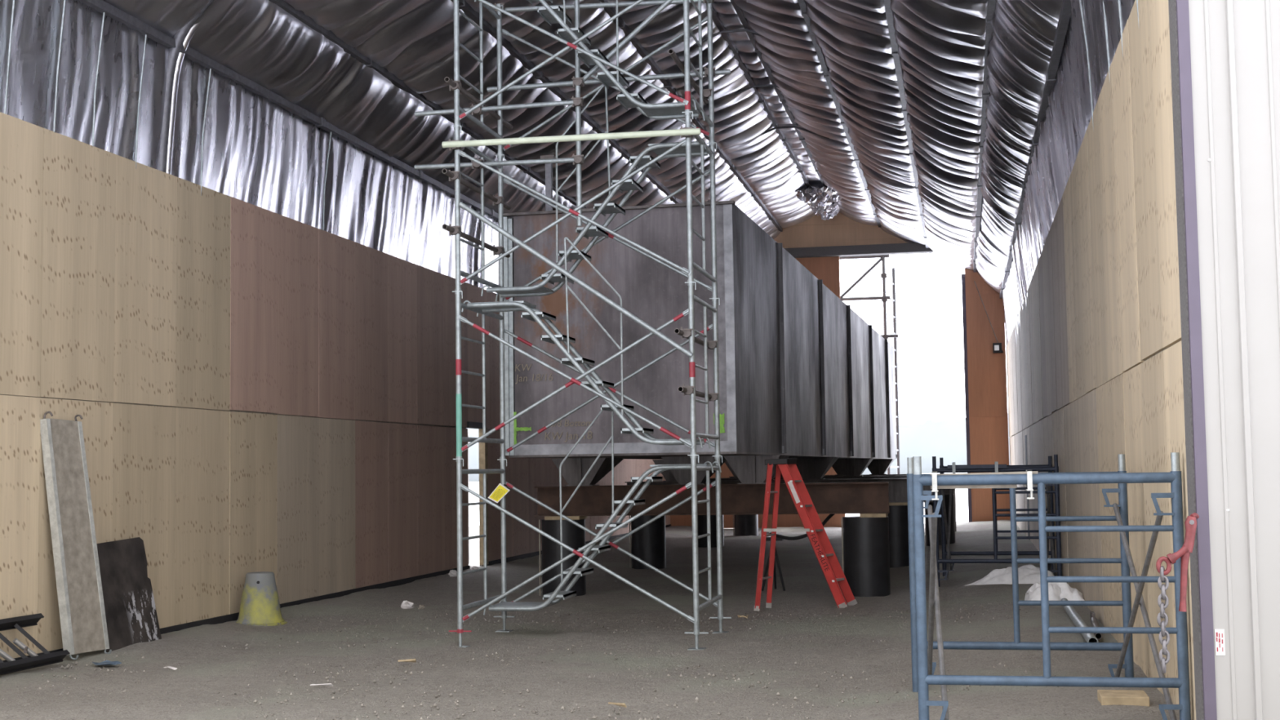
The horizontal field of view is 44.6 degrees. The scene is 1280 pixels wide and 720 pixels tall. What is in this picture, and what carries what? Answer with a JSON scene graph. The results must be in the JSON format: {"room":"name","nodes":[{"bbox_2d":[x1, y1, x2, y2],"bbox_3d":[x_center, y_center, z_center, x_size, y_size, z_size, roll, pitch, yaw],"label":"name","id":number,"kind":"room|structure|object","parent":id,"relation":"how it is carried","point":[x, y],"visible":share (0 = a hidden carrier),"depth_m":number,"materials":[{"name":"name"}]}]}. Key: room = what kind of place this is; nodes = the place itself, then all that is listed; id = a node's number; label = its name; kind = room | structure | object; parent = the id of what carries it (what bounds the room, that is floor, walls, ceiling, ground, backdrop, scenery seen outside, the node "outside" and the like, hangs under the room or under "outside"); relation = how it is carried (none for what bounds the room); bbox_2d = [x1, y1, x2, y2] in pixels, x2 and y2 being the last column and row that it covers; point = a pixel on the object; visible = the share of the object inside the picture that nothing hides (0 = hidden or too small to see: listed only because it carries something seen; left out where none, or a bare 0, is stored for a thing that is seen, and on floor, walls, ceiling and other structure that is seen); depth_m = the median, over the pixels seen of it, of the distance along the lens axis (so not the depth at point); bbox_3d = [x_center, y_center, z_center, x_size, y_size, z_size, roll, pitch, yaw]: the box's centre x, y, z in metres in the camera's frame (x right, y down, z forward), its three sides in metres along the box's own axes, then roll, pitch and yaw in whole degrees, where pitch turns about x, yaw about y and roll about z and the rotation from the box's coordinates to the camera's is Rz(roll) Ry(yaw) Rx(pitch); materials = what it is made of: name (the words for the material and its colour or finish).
{"room":"industrial warehouse","nodes":[
{"label":"industrial warehouse","id":0,"kind":"room"},
{"bbox_2d":[0,111,670,660],"bbox_3d":[-2.667,1.192,26.696,0.080,4.820,33.950,-2,-4,12],"label":"wall","id":1,"kind":"structure","parent":0,"point":[254,388],"depth_m":17.17,"materials":[{"name":"brown wood"}]},
{"bbox_2d":[2,524,671,662],"bbox_3d":[-2.583,3.510,26.524,0.018,0.170,33.950,-2,-4,12],"label":"baseboard","id":2,"kind":"structure","parent":1,"relation":"attached to","point":[231,617],"depth_m":20.13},
{"bbox_2d":[465,421,488,564],"bbox_3d":[-2.849,2.240,26.081,0.350,2.390,0.970,-2,-4,12],"label":"door","id":3,"kind":"structure","parent":1,"relation":"in","point":[483,453],"depth_m":26.41,"materials":[{"name":"white wood"}]},
{"bbox_2d":[0,0,1138,348],"bbox_3d":[1.857,-2.811,26.284,9.720,5.323,34.650,-2,-4,12],"label":"ceiling","id":4,"kind":"structure","parent":0,"point":[957,129],"depth_m":21.51,"materials":[{"name":"metal"}]},
{"bbox_2d":[0,520,1179,719],"bbox_3d":[-0.450,2.803,17.559,19.910,0.242,54.500,-2,-4,12],"label":"floor","id":5,"kind":"structure","parent":0,"point":[807,592],"depth_m":13.72,"materials":[{"name":"grey concrete"}]},
{"bbox_2d":[0,613,70,675],"bbox_3d":[-5.354,2.304,12.211,0.383,0.423,2.601,-2,-4,12],"label":"ladder","id":6,"kind":"object","parent":5,"relation":"on","point":[36,660],"visible":1,"depth_m":13.03,"materials":[{"name":"metal"}]},
{"bbox_2d":[40,411,111,659],"bbox_3d":[-5.045,1.559,13.970,0.340,2.189,0.641,-2,-4,19],"label":"deck","id":7,"kind":"object","parent":5,"relation":"on","point":[83,624],"visible":1,"depth_m":13.92,"materials":[{"name":"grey wood"}]},
{"bbox_2d":[92,660,121,665],"bbox_3d":[-4.586,2.601,13.406,0.235,0.027,0.182,-5,-6,44],"label":"scrap","id":8,"kind":"object","parent":5,"relation":"on","point":[106,662],"visible":1,"depth_m":13.37,"materials":[{"name":"blue plastic"}]},
{"bbox_2d":[97,537,161,652],"bbox_3d":[-4.864,2.206,14.746,0.252,1.022,1.039,-2,-4,12],"label":"leaning board","id":9,"kind":"object","parent":5,"relation":"on","point":[130,608],"visible":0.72,"depth_m":14.78,"materials":[{"name":"brown wood"}]},
{"bbox_2d":[163,666,177,670],"bbox_3d":[-3.991,2.615,13.254,0.169,0.027,0.032,-4,-5,34],"label":"strip","id":10,"kind":"object","parent":5,"relation":"on","point":[168,667],"visible":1,"depth_m":13.23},
{"bbox_2d":[235,571,287,626],"bbox_3d":[-4.170,2.617,17.144,0.590,0.570,0.590,-2,-4,12],"label":"bucket","id":11,"kind":"object","parent":5,"relation":"on","point":[260,606],"visible":0.98,"depth_m":16.98,"materials":[{"name":"yellow plastic"}]},
{"bbox_2d":[310,683,333,686],"bbox_3d":[-2.462,2.510,12.070,0.170,0.027,0.040,-2,-4,12],"label":"strip","id":12,"kind":"object","parent":5,"relation":"on","point":[326,684],"visible":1,"depth_m":12.06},
{"bbox_2d":[397,658,416,662],"bbox_3d":[-2.015,2.600,13.506,0.153,0.035,0.030,-1,-4,0],"label":"chip","id":13,"kind":"object","parent":5,"relation":"on","point":[410,660],"visible":1,"depth_m":13.49,"materials":[{"name":"beige wood"}]},
{"bbox_2d":[400,600,413,608],"bbox_3d":[-2.809,2.972,18.852,0.161,0.136,0.163,-2,-4,12],"label":"paper scrap","id":14,"kind":"object","parent":5,"relation":"on","point":[406,604],"visible":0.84,"depth_m":18.80,"materials":[{"name":"white paper"}]},
{"bbox_2d":[417,604,424,608],"bbox_3d":[-2.628,2.978,18.763,0.093,0.078,0.103,-2,-4,12],"label":"paper scrap","id":15,"kind":"object","parent":5,"relation":"on","point":[421,606],"visible":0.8,"depth_m":18.74,"materials":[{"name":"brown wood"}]},
{"bbox_2d":[448,569,457,577],"bbox_3d":[-2.856,3.261,23.807,0.146,0.129,0.146,-1,-4,-3],"label":"paper scrap","id":16,"kind":"object","parent":5,"relation":"on","point":[452,572],"visible":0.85,"depth_m":23.77,"materials":[{"name":"white paper"}]},
{"bbox_2d":[471,565,478,572],"bbox_3d":[-2.633,3.338,24.881,0.128,0.113,0.127,-1,-4,-3],"label":"paper scrap","id":17,"kind":"object","parent":5,"relation":"on","point":[474,567],"visible":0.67,"depth_m":24.86,"materials":[{"name":"white paper"}]},
{"bbox_2d":[3,600,1058,719],"bbox_3d":[-0.700,2.546,13.680,8.221,0.188,9.024,-2,-4,12],"label":"gravel","id":18,"kind":"object","parent":5,"relation":"on","point":[67,667],"visible":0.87,"depth_m":12.15,"materials":[{"name":"gravel"}]},
{"bbox_2d":[538,519,586,596],"bbox_3d":[-1.014,2.630,20.706,0.590,1.030,0.580,-2,-4,12],"label":"pile","id":19,"kind":"object","parent":5,"relation":"on","point":[573,536],"visible":0.5,"depth_m":20.47,"materials":[{"name":"black metal"}]},
{"bbox_2d":[544,515,586,519],"bbox_3d":[-0.983,2.092,20.736,0.470,0.046,0.440,-2,-4,12],"label":"wood shim","id":20,"kind":"object","parent":19,"relation":"on","point":[548,517],"visible":0.79,"depth_m":20.54,"materials":[{"name":"beige wood"}]},
{"bbox_2d":[414,0,731,649],"bbox_3d":[-0.733,-0.749,15.544,3.176,7.003,2.264,-2,-4,12],"label":"scaffold tower","id":21,"kind":"object","parent":5,"relation":"on","point":[575,37],"visible":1,"depth_m":15.34,"materials":[{"name":"metal"}]},
{"bbox_2d":[488,483,510,502],"bbox_3d":[-1.456,1.381,16.202,0.242,0.205,0.067,-2,-4,12],"label":"tag","id":22,"kind":"object","parent":21,"relation":"hanging from","point":[500,491],"visible":1,"depth_m":16.17,"materials":[{"name":"yellow plastic"}]},
{"bbox_2d":[608,702,626,707],"bbox_3d":[-0.157,2.387,10.831,0.017,0.033,0.174,3,-5,-43],"label":"chip","id":23,"kind":"object","parent":5,"relation":"on","point":[622,704],"visible":1,"depth_m":10.81,"materials":[{"name":"beige wood"}]},
{"bbox_2d":[629,515,666,568],"bbox_3d":[0.139,3.009,26.378,0.590,1.030,0.580,-2,-4,12],"label":"pile","id":24,"kind":"object","parent":5,"relation":"on","point":[648,543],"visible":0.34,"depth_m":26.12,"materials":[{"name":"black metal"}]},
{"bbox_3d":[0.170,2.472,26.407,0.470,0.046,0.440,-2,-4,12],"label":"wood shim","id":25,"kind":"object","parent":24,"relation":"on","visible":0},
{"bbox_2d":[625,478,940,502],"bbox_3d":[2.366,2.189,25.972,5.280,0.394,0.320,-2,-4,12],"label":"steel beam","id":26,"kind":"structure","parent":25,"relation":"on","point":[897,486],"depth_m":25.61,"materials":[{"name":"black metal"}]},
{"bbox_2d":[697,515,724,547],"bbox_3d":[1.453,3.404,32.629,0.590,1.076,0.580,-2,-4,12],"label":"pile","id":27,"kind":"object","parent":5,"relation":"on","point":[702,519],"visible":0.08,"depth_m":32.36,"materials":[{"name":"black metal"}]},
{"bbox_2d":[737,614,748,618],"bbox_3d":[1.121,2.806,17.080,0.121,0.033,0.113,-2,-4,12],"label":"chip","id":28,"kind":"object","parent":5,"relation":"on","point":[738,615],"visible":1,"depth_m":17.05,"materials":[{"name":"beige wood"}]},
{"bbox_2d":[733,514,758,535],"bbox_3d":[2.585,3.770,38.101,0.590,1.076,0.580,-2,-4,12],"label":"pile","id":29,"kind":"object","parent":5,"relation":"on","point":[744,524],"visible":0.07,"depth_m":37.84,"materials":[{"name":"black metal"}]},
{"bbox_2d":[761,533,785,591],"bbox_3d":[1.815,2.743,21.167,0.331,0.754,0.291,-2,-4,12],"label":"stand","id":30,"kind":"object","parent":5,"relation":"on","point":[767,539],"visible":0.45,"depth_m":21.07,"materials":[{"name":"black plastic"}]},
{"bbox_2d":[753,458,857,611],"bbox_3d":[1.930,2.037,18.304,1.328,1.768,0.405,0,-4,-9],"label":"stepladder","id":31,"kind":"object","parent":5,"relation":"on","point":[824,551],"visible":1,"depth_m":18.19,"materials":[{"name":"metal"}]},
{"bbox_2d":[840,515,890,596],"bbox_3d":[2.883,2.517,19.907,0.590,1.030,0.580,-2,-4,12],"label":"barrel","id":32,"kind":"object","parent":5,"relation":"on","point":[865,552],"visible":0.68,"depth_m":19.66,"materials":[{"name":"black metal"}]},
{"bbox_2d":[859,513,887,517],"bbox_3d":[2.983,1.978,19.923,0.330,0.046,0.440,-2,-4,12],"label":"wood shim","id":33,"kind":"object","parent":32,"relation":"on","point":[861,515],"visible":0.86,"depth_m":19.71,"materials":[{"name":"beige wood"}]},
{"bbox_2d":[534,481,889,516],"bbox_3d":[0.904,1.818,20.364,4.630,0.394,0.320,-2,-4,12],"label":"steel beam","id":34,"kind":"structure","parent":33,"relation":"on","point":[827,498],"depth_m":20.30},
{"bbox_2d":[503,200,897,486],"bbox_3d":[2.323,0.581,28.765,3.118,3.205,22.666,-2,-4,14],"label":"metal container","id":35,"kind":"object","parent":34,"relation":"on","point":[803,377],"visible":0.95,"depth_m":18.06,"materials":[{"name":"grey metal"}]},
{"bbox_2d":[540,155,555,210],"bbox_3d":[-1.081,-2.042,18.525,0.160,0.753,0.160,-2,-4,12],"label":"steel post","id":36,"kind":"object","parent":35,"relation":"on","point":[548,166],"visible":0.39,"depth_m":18.50,"materials":[{"name":"grey metal"}]},
{"bbox_2d":[766,514,834,540],"bbox_3d":[2.085,2.164,20.348,0.921,0.369,0.152,-2,-4,12],"label":"air hose","id":37,"kind":"object","parent":34,"relation":"hanging from","point":[829,516],"visible":0.64,"depth_m":20.37,"materials":[{"name":"black plastic"}]},
{"bbox_2d":[887,505,909,568],"bbox_3d":[4.193,2.893,25.547,0.590,1.030,0.580,-2,-4,12],"label":"pile","id":38,"kind":"object","parent":5,"relation":"on","point":[897,516],"visible":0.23,"depth_m":25.27,"materials":[{"name":"black metal"}]},
{"bbox_2d":[888,502,907,505],"bbox_3d":[4.224,2.355,25.576,0.470,0.046,0.440,-2,-4,12],"label":"wood shim","id":39,"kind":"object","parent":38,"relation":"on","point":[890,504],"visible":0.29,"depth_m":25.36,"materials":[{"name":"wood"}]},
{"bbox_2d":[924,494,955,546],"bbox_3d":[6.084,3.271,31.680,0.590,1.076,0.580,-2,-4,12],"label":"pile","id":40,"kind":"object","parent":5,"relation":"on","point":[946,496],"visible":0.29,"depth_m":31.48,"materials":[{"name":"black metal"}]},
{"bbox_2d":[709,475,952,494],"bbox_3d":[3.709,2.606,32.216,5.380,0.394,0.320,-2,-4,12],"label":"steel beam","id":41,"kind":"structure","parent":40,"relation":"on","point":[946,491],"depth_m":32.00,"materials":[{"name":"black metal"}]},
{"bbox_2d":[952,489,956,531],"bbox_3d":[7.217,3.637,37.152,0.590,1.076,0.580,-2,-4,12],"label":"pile","id":42,"kind":"object","parent":5,"relation":"on","point":[953,491],"visible":0.09,"depth_m":37.01,"materials":[{"name":"black metal"}]},
{"bbox_2d":[728,473,955,489],"bbox_3d":[4.851,2.971,37.686,5.400,0.394,0.320,-2,-4,12],"label":"steel beam","id":43,"kind":"structure","parent":42,"relation":"on","point":[922,473],"depth_m":37.46,"materials":[{"name":"black metal"}]},
{"bbox_2d":[932,454,1062,586],"bbox_3d":[4.794,2.142,21.036,1.620,1.699,1.930,-2,-4,12],"label":"scaffold","id":44,"kind":"object","parent":5,"relation":"on","point":[947,563],"visible":0.72,"depth_m":20.28,"materials":[{"name":"black metal"}]},
{"bbox_2d":[964,564,1053,586],"bbox_3d":[4.635,2.750,19.815,1.294,0.305,0.715,-2,-4,12],"label":"sack","id":45,"kind":"object","parent":5,"relation":"on","point":[1027,574],"visible":0.73,"depth_m":19.58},
{"bbox_2d":[906,452,1191,719],"bbox_3d":[2.481,1.424,9.889,1.597,1.644,2.105,-2,-4,12],"label":"scaffold","id":46,"kind":"object","parent":5,"relation":"on","point":[923,668],"depth_m":9.01,"materials":[{"name":"blue metal"}]},
{"bbox_2d":[1155,512,1199,611],"bbox_3d":[2.716,1.014,7.831,0.239,0.494,0.088,0,-4,-9],"label":"binder","id":47,"kind":"object","parent":46,"relation":"hanging from","point":[1190,522],"visible":1,"depth_m":7.82,"materials":[{"name":"metal"}]},
{"bbox_2d":[1156,565,1169,673],"bbox_3d":[2.623,1.300,7.822,0.061,0.534,0.049,2,-5,-39],"label":"chain","id":48,"kind":"object","parent":47,"relation":"hanging from","point":[1163,588],"visible":1,"depth_m":7.81,"materials":[{"name":"metal"}]},
{"bbox_2d":[1047,556,1051,570],"bbox_3d":[5.225,2.693,20.175,0.195,0.290,0.053,-1,-4,-1],"label":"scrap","id":49,"kind":"object","parent":5,"relation":"on","point":[1048,564],"visible":0.27,"depth_m":20.15,"materials":[{"name":"black"}]},
{"bbox_2d":[1024,582,1084,600],"bbox_3d":[4.440,2.474,16.729,0.595,0.286,0.677,-1,-4,8],"label":"sack","id":50,"kind":"object","parent":5,"relation":"on","point":[1057,591],"visible":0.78,"depth_m":16.52,"materials":[{"name":"white fabric"}]},
{"bbox_2d":[1060,598,1098,642],"bbox_3d":[3.991,2.373,14.264,0.084,0.113,3.401,-2,-4,11],"label":"pipe","id":51,"kind":"object","parent":5,"relation":"on","point":[1071,611],"visible":0.62,"depth_m":13.93,"materials":[{"name":"silver metal"}]},
{"bbox_2d":[1089,611,1102,639],"bbox_3d":[4.026,2.345,13.798,0.060,0.090,1.703,-2,-4,15],"label":"pipe","id":52,"kind":"object","parent":5,"relation":"on","point":[1094,621],"visible":0.73,"depth_m":13.88,"materials":[{"name":"silver metal"}]},
{"bbox_2d":[1097,689,1149,706],"bbox_3d":[2.965,2.098,9.582,0.280,0.105,0.300,-2,-4,12],"label":"wood block","id":53,"kind":"object","parent":5,"relation":"on","point":[1105,697],"visible":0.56,"depth_m":9.46,"materials":[{"name":"beige wood"}]},
{"bbox_2d":[670,212,1010,528],"bbox_3d":[5.250,0.152,42.433,9.165,8.760,0.370,-2,-4,12],"label":"wall","id":54,"kind":"structure","parent":0,"point":[818,244],"depth_m":41.80,"materials":[{"name":"brown wood"}]},
{"bbox_2d":[973,280,998,342],"bbox_3d":[9.245,-1.284,41.710,0.590,1.697,0.028,-2,-4,13],"label":"cable","id":55,"kind":"object","parent":54,"relation":"attached to","point":[974,281],"visible":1,"depth_m":41.71,"materials":[{"name":"black plastic"}]},
{"bbox_2d":[992,342,1003,353],"bbox_3d":[9.536,-0.318,41.557,0.267,0.269,0.130,-2,-4,12],"label":"work light","id":56,"kind":"object","parent":54,"relation":"attached to","point":[997,346],"visible":1,"depth_m":41.50,"materials":[{"name":"black plastic"}]},
{"bbox_2d":[1006,0,1195,719],"bbox_3d":[6.398,0.946,24.837,0.080,4.790,33.950,-2,-4,12],"label":"wall","id":57,"kind":"structure","parent":0,"point":[1095,366],"depth_m":12.28,"materials":[{"name":"brown wood"}]},
{"bbox_2d":[1024,435,1030,540],"bbox_3d":[7.547,2.515,30.378,0.024,2.100,0.750,-2,-4,12],"label":"door","id":58,"kind":"structure","parent":57,"relation":"in","point":[1025,436],"depth_m":30.31,"materials":[{"name":"grey metal"}]},
{"bbox_2d":[1168,0,1279,719],"bbox_3d":[4.732,-0.828,7.791,3.886,6.100,0.268,-2,-4,12],"label":"wall","id":59,"kind":"structure","parent":0,"point":[1225,54],"depth_m":7.98,"materials":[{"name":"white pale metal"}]},
{"label":"outside","id":60,"kind":"structure","parent":0,"visible":0},
{"bbox_2d":[468,481,968,526],"bbox_3d":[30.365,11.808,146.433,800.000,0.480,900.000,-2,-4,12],"label":"snow","id":61,"kind":"object","parent":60,"point":[962,512],"depth_m":62.97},
{"bbox_2d":[466,412,1009,481],"bbox_3d":[73.331,13.407,256.146,220.000,10.743,12.000,-2,-4,12],"label":"treeline","id":62,"kind":"object","parent":61,"relation":"on","point":[946,440],"visible":0.05,"depth_m":255.36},
{"bbox_2d":[839,254,900,474],"bbox_3d":[6.483,0.930,46.429,2.500,7.970,1.620,-2,-4,12],"label":"scaffold tower","id":63,"kind":"structure","parent":61,"relation":"on","point":[884,298],"depth_m":45.94,"materials":[{"name":"grey metal"}]},
{"bbox_2d":[923,472,968,506],"bbox_3d":[16.434,5.663,69.392,32.000,1.482,7.000,-2,-4,12],"label":"snow bank","id":64,"kind":"object","parent":61,"relation":"on","point":[962,495],"visible":0.02,"depth_m":67.04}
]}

